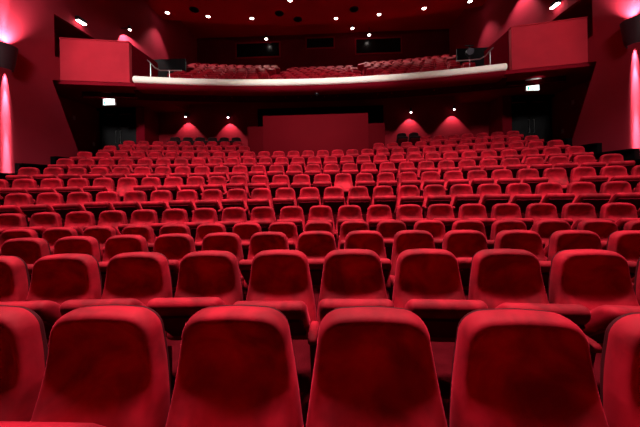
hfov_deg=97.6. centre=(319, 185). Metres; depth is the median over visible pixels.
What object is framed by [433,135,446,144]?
seat
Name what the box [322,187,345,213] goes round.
seat
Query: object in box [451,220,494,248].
seat
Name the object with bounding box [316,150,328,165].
seat
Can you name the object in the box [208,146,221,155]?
seat
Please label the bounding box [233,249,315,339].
seat
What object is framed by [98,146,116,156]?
seat
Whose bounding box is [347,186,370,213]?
seat
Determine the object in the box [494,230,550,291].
seat
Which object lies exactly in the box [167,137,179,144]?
seat
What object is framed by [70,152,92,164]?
seat
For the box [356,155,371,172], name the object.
seat
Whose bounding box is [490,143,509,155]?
seat
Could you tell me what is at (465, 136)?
seat
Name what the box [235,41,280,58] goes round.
window
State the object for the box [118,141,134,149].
seat
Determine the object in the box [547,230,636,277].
seat
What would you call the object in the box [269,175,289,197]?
seat
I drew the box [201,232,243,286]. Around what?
seat
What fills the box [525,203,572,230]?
seat
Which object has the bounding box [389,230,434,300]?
seat
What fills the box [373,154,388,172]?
seat
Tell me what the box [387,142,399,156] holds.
seat
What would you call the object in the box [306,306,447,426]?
seat
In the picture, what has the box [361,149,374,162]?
seat
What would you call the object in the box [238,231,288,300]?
seat
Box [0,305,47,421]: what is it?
seat
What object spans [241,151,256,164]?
seat
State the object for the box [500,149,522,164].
seat
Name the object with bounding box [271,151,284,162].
seat
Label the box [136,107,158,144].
pillar
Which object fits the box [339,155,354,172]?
seat
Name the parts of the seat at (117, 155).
seat, backrest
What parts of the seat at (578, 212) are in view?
backrest, seat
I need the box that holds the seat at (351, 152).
[346,149,358,163]
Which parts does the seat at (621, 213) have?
backrest, seat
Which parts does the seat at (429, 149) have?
seat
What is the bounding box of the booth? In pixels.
[248,113,384,167]
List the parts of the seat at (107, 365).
seat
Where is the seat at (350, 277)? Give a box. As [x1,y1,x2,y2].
[308,249,393,381]
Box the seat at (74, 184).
[56,178,89,203]
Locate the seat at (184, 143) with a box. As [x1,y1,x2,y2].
[177,141,190,150]
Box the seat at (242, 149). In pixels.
[236,146,249,155]
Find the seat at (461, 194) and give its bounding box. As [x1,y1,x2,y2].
[449,184,479,212]
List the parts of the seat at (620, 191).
seat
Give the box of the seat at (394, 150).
[391,148,405,158]
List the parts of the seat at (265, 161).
seat, backrest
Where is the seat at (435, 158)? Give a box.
[425,153,442,167]
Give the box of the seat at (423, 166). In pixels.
[417,161,437,179]
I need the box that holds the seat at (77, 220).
[47,211,95,235]
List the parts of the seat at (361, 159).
seat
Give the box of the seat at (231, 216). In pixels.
[215,207,246,232]
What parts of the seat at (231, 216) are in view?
seat, backrest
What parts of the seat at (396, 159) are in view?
backrest, seat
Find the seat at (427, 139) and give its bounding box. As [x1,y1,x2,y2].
[420,136,432,144]
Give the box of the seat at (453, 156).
[443,152,461,166]
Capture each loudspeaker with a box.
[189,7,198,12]
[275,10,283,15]
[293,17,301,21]
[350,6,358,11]
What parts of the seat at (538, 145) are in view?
backrest, seat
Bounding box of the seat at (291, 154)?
[286,151,299,164]
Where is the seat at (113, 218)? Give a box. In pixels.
[83,210,127,234]
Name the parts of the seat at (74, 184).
seat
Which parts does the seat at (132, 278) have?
seat, backrest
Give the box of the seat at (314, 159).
[305,156,321,173]
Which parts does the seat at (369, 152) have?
backrest, seat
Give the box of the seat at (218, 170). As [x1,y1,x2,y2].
[207,166,229,184]
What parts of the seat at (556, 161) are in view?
seat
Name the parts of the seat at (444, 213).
backrest, seat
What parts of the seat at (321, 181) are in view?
seat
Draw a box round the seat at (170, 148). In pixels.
[163,146,179,156]
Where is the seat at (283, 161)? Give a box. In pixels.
[273,157,288,174]
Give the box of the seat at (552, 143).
[546,140,570,152]
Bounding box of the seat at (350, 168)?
[342,163,358,183]
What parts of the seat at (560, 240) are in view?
backrest, seat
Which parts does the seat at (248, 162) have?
seat, backrest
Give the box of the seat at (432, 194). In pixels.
[422,185,451,217]
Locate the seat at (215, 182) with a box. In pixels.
[200,176,226,198]
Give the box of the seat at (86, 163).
[70,158,95,173]
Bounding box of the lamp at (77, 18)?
[75,16,86,24]
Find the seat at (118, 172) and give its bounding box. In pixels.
[105,167,130,188]
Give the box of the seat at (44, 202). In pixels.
[20,192,63,226]
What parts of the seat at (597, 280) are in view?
panel, armrest, seat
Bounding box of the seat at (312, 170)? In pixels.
[304,164,320,184]
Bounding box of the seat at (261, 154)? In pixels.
[256,151,270,163]
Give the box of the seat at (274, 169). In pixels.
[267,165,284,183]
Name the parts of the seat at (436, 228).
backrest, seat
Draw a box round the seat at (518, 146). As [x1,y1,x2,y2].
[508,142,528,154]
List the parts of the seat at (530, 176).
backrest, seat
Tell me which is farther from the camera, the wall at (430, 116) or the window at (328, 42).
the window at (328, 42)
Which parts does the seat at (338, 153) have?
seat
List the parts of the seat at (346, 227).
seat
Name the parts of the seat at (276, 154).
backrest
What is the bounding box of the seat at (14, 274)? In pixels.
[0,256,29,301]
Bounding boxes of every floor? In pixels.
[9,159,639,426]
[81,70,567,101]
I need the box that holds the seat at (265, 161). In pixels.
[257,157,272,172]
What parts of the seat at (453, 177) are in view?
seat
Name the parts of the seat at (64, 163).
seat, backrest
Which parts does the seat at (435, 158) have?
backrest, seat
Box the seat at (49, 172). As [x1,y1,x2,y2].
[32,167,64,187]
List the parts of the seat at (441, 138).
backrest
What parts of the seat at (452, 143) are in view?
backrest, seat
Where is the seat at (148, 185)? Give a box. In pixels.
[133,177,160,200]
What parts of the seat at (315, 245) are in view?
seat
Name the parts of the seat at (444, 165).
backrest, seat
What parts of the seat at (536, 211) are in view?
backrest, seat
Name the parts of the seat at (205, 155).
backrest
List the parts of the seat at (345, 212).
backrest, seat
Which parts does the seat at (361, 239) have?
seat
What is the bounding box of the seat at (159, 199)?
[141,190,172,217]
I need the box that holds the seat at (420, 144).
[415,141,428,151]
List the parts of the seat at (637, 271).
backrest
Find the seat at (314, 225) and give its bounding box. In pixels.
[304,221,333,234]
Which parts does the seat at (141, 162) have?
seat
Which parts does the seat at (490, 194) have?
seat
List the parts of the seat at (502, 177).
seat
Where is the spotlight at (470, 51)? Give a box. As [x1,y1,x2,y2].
[465,45,473,58]
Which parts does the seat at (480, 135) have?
backrest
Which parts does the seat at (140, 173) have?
seat, backrest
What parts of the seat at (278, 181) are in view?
seat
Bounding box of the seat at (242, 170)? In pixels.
[226,165,248,182]
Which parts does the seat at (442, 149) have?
backrest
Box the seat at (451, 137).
[447,134,461,143]
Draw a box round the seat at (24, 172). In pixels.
[6,167,40,187]
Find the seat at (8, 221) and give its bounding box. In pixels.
[0,213,27,234]
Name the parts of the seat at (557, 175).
backrest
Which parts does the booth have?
wing panel, wing panel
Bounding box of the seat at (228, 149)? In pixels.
[222,146,235,156]
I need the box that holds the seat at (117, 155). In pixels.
[108,152,128,164]
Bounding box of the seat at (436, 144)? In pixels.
[429,141,443,151]
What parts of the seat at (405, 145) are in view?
backrest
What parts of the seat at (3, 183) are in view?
backrest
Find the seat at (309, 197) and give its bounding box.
[298,187,320,214]
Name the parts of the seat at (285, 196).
seat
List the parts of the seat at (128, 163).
seat, backrest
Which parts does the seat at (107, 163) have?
seat, backrest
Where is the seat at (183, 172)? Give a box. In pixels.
[169,166,190,184]
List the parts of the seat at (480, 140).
backrest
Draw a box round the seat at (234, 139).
[230,137,240,144]
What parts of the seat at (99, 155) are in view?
seat, backrest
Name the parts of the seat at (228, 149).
seat, backrest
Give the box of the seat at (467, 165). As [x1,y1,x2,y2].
[458,159,480,178]
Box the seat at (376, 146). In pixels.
[373,143,385,154]
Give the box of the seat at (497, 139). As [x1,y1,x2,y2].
[491,137,508,147]
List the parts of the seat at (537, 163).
backrest, seat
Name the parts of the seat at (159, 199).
seat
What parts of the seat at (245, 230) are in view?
seat, backrest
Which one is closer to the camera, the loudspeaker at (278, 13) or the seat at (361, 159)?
the seat at (361, 159)
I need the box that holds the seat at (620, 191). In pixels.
[599,181,639,212]
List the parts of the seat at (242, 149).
backrest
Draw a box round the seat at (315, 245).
[296,231,336,287]
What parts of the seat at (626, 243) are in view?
backrest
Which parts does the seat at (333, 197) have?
seat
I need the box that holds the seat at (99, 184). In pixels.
[83,178,115,201]
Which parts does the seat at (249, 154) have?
seat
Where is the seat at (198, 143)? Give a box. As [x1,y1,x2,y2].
[191,141,204,149]
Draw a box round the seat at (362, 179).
[355,173,374,196]
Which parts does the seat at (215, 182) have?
seat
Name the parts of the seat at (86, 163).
seat, backrest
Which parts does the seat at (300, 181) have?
seat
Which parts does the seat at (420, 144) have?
backrest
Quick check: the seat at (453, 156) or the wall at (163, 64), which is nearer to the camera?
the seat at (453, 156)
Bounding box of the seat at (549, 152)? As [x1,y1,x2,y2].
[542,147,568,163]
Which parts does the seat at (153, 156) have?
seat, backrest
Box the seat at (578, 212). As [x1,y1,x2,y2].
[561,203,614,229]
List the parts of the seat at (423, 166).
backrest, seat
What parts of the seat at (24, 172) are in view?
seat, backrest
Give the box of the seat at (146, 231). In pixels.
[102,225,154,252]
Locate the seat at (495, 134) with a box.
[491,132,506,141]
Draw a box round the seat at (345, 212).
[333,205,363,248]
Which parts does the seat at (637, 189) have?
backrest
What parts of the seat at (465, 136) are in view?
backrest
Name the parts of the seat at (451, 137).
backrest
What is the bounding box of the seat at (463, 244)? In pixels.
[442,230,487,289]
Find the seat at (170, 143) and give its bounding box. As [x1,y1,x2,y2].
[163,141,177,149]
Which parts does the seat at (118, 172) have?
seat, backrest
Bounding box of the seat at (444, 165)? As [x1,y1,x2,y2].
[438,160,458,179]
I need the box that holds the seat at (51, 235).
[42,227,78,254]
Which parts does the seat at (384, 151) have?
backrest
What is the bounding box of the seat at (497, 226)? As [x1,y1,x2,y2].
[490,220,545,248]
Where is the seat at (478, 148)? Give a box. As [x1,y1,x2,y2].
[472,144,490,155]
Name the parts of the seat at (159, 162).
seat, backrest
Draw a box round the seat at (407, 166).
[397,161,417,188]
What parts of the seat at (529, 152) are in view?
backrest, seat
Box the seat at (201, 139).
[193,137,205,144]
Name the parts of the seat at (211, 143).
backrest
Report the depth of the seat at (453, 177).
6.67 m
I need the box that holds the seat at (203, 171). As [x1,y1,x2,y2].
[189,166,209,184]
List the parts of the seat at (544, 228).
seat, backrest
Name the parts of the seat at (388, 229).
seat, backrest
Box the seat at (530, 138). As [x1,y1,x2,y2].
[524,135,543,146]
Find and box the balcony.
[134,71,505,95]
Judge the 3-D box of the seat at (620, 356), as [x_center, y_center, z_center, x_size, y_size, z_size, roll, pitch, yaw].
[1.241,0.925,0.797,0.588,0.956,0.540,-1,0,6]
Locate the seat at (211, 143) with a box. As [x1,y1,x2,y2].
[205,141,217,149]
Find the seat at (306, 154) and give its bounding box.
[301,150,313,165]
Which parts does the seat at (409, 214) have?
backrest, seat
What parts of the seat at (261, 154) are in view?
backrest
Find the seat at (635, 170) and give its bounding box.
[630,165,639,191]
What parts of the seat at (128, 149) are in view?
seat, backrest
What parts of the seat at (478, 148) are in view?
backrest, seat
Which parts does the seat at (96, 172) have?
seat, backrest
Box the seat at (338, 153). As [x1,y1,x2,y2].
[331,150,343,165]
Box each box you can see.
[59,37,157,82]
[484,16,587,70]
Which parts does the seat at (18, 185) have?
seat, backrest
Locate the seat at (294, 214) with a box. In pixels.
[276,206,304,236]
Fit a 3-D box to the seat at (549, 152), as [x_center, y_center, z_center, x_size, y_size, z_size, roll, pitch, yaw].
[6.501,-0.596,7.771,0.557,0.956,0.540,-1,0,18]
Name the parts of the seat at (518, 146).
backrest, seat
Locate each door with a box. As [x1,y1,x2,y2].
[100,110,135,149]
[511,97,551,145]
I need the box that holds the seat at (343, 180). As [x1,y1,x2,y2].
[334,173,352,196]
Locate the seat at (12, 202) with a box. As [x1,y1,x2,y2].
[0,193,33,222]
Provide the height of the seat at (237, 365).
0.956 m
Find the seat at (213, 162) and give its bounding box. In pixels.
[205,158,222,171]
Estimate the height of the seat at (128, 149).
0.956 m
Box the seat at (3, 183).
[0,179,9,197]
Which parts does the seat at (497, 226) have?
backrest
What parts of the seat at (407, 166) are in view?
backrest, seat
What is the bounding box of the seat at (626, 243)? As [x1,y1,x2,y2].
[606,230,639,288]
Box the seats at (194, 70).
[167,55,474,97]
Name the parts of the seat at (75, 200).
seat, backrest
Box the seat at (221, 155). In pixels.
[208,152,225,163]
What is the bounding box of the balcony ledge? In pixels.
[132,63,506,85]
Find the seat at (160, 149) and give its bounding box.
[146,146,164,156]
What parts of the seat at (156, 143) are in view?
backrest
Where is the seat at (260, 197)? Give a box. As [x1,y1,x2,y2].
[245,188,272,220]
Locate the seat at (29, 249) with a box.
[0,237,50,263]
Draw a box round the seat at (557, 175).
[542,168,568,192]
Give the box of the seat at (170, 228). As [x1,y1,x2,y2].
[148,224,190,251]
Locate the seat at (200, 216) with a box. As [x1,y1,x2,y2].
[183,208,217,240]
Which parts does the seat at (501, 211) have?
backrest, seat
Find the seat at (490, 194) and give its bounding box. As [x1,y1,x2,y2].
[477,183,509,212]
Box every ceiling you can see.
[52,62,595,111]
[144,0,486,38]
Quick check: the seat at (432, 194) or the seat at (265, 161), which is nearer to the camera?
the seat at (432, 194)
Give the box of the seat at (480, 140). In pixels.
[475,138,491,148]
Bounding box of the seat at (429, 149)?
[422,146,438,159]
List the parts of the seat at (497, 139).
backrest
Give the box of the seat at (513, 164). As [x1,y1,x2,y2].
[501,158,526,177]
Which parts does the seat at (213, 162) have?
seat, backrest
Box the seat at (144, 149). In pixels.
[129,146,148,156]
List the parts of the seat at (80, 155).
seat, backrest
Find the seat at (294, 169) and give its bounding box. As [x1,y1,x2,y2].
[286,164,302,184]
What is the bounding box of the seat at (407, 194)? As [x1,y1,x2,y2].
[396,185,423,214]
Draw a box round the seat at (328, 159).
[321,156,337,173]
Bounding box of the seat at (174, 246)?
[153,233,195,290]
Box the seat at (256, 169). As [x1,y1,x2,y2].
[247,165,266,182]
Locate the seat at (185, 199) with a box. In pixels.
[168,189,198,217]
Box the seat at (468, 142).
[459,139,474,149]
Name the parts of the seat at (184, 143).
backrest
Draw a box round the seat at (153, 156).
[144,152,162,163]
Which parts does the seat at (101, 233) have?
backrest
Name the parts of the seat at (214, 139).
backrest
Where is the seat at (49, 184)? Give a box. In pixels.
[27,178,64,200]
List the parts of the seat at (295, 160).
seat, backrest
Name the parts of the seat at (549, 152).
backrest, seat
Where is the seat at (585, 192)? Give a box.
[566,182,610,213]
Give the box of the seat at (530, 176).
[516,168,548,193]
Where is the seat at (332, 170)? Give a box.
[323,164,339,183]
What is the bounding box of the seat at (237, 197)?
[218,188,248,220]
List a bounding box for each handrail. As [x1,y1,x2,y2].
[147,60,181,77]
[456,47,493,66]
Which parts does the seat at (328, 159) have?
backrest, seat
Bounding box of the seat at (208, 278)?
[147,250,243,390]
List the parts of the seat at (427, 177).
backrest, seat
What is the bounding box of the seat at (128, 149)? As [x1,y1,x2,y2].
[113,146,133,156]
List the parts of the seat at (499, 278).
backrest, seat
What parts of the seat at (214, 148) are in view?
seat, backrest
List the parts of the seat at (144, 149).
seat, backrest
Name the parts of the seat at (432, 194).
backrest, seat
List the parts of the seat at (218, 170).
seat, backrest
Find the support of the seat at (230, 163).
on the floor at (443, 352)
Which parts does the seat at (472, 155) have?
backrest, seat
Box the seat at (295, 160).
[290,157,305,185]
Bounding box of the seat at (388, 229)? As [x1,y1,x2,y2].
[376,220,406,259]
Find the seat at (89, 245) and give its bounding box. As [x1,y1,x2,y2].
[27,236,101,282]
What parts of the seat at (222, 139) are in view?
backrest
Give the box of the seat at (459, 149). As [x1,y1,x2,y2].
[455,145,472,157]
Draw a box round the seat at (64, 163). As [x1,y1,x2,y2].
[48,158,74,173]
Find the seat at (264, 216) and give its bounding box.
[246,206,275,231]
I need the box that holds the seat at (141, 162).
[131,159,153,173]
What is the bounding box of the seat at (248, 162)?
[240,158,255,171]
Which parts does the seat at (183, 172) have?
seat, backrest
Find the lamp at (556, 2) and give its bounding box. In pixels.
[550,0,560,8]
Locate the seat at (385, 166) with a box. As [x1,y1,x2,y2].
[379,162,397,180]
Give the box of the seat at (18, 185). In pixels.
[0,179,37,204]
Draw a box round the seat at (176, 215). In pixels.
[151,208,188,236]
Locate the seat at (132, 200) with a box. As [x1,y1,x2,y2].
[113,191,147,218]
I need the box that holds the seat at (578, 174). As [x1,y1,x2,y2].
[569,167,608,192]
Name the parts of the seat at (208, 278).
panel, seat, backrest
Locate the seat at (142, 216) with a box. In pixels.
[118,209,158,238]
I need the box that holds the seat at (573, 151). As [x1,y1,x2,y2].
[565,146,596,180]
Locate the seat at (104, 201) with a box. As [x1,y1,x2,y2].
[84,191,120,220]
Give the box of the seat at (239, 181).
[223,175,248,198]
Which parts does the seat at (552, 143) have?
backrest, seat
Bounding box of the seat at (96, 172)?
[82,167,109,185]
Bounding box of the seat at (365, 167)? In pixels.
[360,163,377,182]
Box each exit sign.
[102,92,115,105]
[525,78,541,91]
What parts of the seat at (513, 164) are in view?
backrest, seat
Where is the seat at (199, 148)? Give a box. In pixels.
[193,146,207,156]
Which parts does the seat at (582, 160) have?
backrest, seat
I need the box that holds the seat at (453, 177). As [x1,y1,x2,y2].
[443,170,468,194]
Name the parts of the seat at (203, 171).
seat, backrest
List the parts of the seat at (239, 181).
seat, backrest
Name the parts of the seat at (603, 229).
backrest, seat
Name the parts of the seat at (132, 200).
seat, backrest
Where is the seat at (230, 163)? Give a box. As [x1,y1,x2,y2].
[223,158,239,171]
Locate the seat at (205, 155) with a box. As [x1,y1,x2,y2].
[194,152,209,163]
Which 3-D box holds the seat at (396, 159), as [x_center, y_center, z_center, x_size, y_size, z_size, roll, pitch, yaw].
[2.416,-0.513,8.720,0.557,0.956,0.519,-1,0,8]
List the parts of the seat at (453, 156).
backrest, seat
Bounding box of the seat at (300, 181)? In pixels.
[291,174,310,197]
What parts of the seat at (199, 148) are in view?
seat, backrest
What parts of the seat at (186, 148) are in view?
backrest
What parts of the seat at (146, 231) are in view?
backrest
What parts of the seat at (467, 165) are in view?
backrest, seat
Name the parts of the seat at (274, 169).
seat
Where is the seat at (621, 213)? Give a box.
[599,202,639,230]
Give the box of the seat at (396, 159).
[390,154,405,169]
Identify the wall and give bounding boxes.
[0,0,196,172]
[54,16,99,151]
[154,58,185,76]
[158,96,488,155]
[197,29,449,72]
[449,0,639,151]
[456,47,487,66]
[551,0,592,139]
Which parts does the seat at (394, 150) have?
backrest, seat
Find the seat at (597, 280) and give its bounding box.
[548,249,639,366]
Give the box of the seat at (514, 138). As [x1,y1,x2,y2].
[507,136,525,147]
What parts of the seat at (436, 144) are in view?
backrest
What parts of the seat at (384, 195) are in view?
seat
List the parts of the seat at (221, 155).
seat, backrest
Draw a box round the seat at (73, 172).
[58,167,87,186]
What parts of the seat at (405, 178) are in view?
seat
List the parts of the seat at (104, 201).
seat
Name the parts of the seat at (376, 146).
backrest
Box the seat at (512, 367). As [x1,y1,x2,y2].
[449,308,608,426]
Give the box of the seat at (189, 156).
[178,152,194,163]
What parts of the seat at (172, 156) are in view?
backrest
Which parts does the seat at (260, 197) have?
seat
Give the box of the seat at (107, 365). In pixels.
[0,304,171,426]
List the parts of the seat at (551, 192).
seat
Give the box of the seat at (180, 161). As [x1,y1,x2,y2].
[169,158,188,172]
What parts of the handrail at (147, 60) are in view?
rail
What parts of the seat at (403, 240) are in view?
panel, armrest, backrest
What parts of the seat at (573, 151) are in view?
backrest, seat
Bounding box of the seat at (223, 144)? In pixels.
[218,141,230,149]
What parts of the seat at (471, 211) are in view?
seat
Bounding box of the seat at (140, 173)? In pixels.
[127,167,151,184]
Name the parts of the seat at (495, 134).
backrest, seat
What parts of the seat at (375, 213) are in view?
backrest, seat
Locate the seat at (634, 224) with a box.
[623,220,639,229]
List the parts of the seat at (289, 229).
seat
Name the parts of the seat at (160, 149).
seat, backrest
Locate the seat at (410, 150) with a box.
[406,147,421,160]
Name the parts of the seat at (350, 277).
panel, armrest, backrest, seat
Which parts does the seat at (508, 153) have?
seat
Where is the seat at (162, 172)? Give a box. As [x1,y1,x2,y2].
[148,166,171,184]
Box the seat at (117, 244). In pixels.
[98,235,148,292]
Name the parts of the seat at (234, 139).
backrest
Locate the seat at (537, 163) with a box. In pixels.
[524,157,551,176]
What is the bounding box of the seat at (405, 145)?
[401,142,413,153]
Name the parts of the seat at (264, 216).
seat, backrest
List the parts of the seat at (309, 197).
seat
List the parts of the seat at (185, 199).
seat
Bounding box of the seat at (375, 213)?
[366,204,393,230]
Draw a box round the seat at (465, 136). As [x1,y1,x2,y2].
[461,134,475,142]
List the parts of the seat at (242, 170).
seat, backrest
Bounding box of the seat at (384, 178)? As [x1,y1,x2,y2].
[376,172,397,195]
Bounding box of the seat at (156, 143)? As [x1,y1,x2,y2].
[149,141,163,149]
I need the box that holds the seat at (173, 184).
[157,177,183,199]
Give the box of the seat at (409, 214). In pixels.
[396,204,427,229]
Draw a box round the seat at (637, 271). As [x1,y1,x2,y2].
[634,258,639,305]
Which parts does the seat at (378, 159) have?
seat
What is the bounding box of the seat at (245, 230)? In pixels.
[232,222,261,259]
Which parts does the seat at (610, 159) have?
seat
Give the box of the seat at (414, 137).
[408,132,420,145]
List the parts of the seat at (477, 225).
backrest, seat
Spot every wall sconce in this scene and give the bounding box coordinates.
[0,41,17,71]
[620,15,639,47]
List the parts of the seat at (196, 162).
seat, backrest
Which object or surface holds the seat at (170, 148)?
on the floor at (443, 352)
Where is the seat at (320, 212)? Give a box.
[307,205,334,231]
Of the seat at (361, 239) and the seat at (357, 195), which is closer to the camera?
the seat at (361, 239)
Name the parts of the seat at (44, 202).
seat, backrest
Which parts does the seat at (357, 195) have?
seat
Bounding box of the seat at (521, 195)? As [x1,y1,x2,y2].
[505,183,541,212]
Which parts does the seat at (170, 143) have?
backrest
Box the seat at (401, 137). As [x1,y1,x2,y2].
[396,133,407,145]
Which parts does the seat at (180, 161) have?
seat, backrest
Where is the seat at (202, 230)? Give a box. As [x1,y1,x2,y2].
[195,223,225,250]
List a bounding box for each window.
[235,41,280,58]
[257,105,383,125]
[305,36,334,49]
[355,36,401,54]
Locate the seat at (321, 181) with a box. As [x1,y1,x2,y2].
[313,174,331,196]
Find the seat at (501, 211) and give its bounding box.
[491,203,533,229]
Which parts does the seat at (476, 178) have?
seat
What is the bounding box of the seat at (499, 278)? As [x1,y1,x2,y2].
[468,249,590,329]
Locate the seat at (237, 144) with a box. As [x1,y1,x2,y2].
[231,141,242,150]
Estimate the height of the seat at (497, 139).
0.956 m
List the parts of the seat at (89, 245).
seat, backrest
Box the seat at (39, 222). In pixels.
[11,212,62,237]
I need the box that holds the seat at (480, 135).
[476,133,491,141]
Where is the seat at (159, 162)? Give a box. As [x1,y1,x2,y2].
[151,158,170,172]
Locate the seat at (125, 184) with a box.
[116,177,137,201]
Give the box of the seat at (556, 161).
[547,156,577,178]
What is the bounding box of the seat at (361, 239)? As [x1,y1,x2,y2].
[344,230,391,288]
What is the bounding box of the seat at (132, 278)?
[48,252,172,347]
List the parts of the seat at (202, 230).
seat, backrest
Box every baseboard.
[0,150,96,179]
[543,138,639,165]
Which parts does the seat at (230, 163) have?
seat, backrest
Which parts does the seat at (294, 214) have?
seat, backrest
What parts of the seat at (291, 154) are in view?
seat, backrest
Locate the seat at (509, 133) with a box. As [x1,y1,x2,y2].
[506,131,523,140]
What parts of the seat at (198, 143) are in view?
backrest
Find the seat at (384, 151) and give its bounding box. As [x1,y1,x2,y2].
[376,148,389,161]
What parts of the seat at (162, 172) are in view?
seat, backrest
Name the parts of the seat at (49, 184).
seat, backrest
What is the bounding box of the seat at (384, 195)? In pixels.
[371,186,396,213]
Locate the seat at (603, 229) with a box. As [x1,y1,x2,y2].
[576,220,617,249]
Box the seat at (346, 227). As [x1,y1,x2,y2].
[337,221,368,249]
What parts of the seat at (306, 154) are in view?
seat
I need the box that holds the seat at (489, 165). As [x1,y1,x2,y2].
[479,159,503,177]
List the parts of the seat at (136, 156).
seat, backrest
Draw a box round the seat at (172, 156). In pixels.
[161,152,178,163]
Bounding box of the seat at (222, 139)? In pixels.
[218,137,229,144]
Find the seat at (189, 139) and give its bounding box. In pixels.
[180,137,192,144]
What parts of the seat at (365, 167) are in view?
seat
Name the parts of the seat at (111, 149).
seat, backrest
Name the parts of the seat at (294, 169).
seat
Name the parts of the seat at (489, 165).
backrest, seat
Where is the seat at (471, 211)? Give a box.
[458,203,496,238]
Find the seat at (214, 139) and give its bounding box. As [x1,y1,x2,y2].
[205,137,217,144]
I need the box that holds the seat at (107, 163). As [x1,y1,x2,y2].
[89,159,115,173]
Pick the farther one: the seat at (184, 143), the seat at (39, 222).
the seat at (184, 143)
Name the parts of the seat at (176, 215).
seat, backrest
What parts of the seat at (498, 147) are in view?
backrest, seat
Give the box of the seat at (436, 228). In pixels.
[413,220,445,248]
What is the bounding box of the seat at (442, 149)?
[439,146,455,157]
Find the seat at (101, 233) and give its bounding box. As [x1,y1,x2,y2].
[83,226,116,260]
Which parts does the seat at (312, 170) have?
seat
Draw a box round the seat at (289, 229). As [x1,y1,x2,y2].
[268,222,297,249]
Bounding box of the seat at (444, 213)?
[427,204,460,232]
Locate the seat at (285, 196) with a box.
[272,187,296,214]
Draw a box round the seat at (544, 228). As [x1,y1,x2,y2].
[532,220,570,260]
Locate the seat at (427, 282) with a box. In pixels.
[392,248,487,341]
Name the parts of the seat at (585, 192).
seat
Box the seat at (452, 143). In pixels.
[444,140,459,150]
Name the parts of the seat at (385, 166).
seat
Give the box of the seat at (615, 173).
[599,166,639,191]
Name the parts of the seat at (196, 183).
seat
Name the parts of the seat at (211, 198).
seat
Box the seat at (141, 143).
[134,141,149,149]
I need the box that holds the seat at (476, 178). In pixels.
[467,170,493,193]
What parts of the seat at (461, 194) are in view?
seat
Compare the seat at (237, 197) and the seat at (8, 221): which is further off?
the seat at (237, 197)
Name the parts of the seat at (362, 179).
seat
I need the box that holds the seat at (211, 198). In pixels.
[192,189,223,216]
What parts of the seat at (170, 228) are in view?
seat, backrest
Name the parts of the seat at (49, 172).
seat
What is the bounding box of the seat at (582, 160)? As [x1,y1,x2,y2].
[572,155,605,175]
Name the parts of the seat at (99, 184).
seat, backrest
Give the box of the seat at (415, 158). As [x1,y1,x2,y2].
[407,153,424,168]
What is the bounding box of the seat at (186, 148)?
[178,146,193,156]
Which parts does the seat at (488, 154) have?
backrest, seat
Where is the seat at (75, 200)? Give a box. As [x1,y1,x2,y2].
[52,192,92,226]
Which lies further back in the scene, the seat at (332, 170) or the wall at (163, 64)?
the wall at (163, 64)
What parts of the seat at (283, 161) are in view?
seat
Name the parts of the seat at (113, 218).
seat, backrest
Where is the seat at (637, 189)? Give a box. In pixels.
[635,182,639,217]
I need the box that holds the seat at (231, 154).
[225,152,241,162]
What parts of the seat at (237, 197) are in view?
seat, backrest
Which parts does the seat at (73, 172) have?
seat, backrest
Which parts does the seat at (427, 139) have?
backrest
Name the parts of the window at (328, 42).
pane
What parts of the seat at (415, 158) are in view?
backrest, seat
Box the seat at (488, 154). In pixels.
[480,150,501,164]
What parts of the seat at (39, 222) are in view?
seat, backrest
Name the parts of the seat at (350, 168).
seat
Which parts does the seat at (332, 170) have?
seat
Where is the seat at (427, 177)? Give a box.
[420,171,444,195]
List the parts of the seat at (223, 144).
backrest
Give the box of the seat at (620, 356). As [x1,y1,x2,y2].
[600,312,639,426]
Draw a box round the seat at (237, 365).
[165,305,303,426]
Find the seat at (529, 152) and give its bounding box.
[521,148,545,163]
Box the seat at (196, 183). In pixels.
[180,176,205,199]
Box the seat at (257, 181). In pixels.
[247,175,269,198]
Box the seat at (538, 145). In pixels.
[527,141,548,153]
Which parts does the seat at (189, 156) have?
backrest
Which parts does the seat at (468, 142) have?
backrest, seat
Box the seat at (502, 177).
[491,169,520,193]
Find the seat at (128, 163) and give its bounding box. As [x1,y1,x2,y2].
[110,159,134,189]
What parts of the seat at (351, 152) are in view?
backrest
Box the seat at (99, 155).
[89,152,110,164]
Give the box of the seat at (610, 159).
[599,154,634,174]
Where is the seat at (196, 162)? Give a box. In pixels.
[187,158,205,172]
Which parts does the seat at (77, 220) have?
seat, backrest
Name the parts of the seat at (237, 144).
backrest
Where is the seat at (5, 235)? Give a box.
[0,229,38,252]
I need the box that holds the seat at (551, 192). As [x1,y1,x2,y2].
[535,182,574,212]
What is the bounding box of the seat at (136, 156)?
[126,152,145,163]
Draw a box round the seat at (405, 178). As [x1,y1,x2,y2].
[397,172,420,194]
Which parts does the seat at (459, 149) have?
backrest, seat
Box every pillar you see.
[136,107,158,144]
[488,95,511,135]
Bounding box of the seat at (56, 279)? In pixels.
[0,253,102,343]
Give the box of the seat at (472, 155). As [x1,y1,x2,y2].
[461,151,481,165]

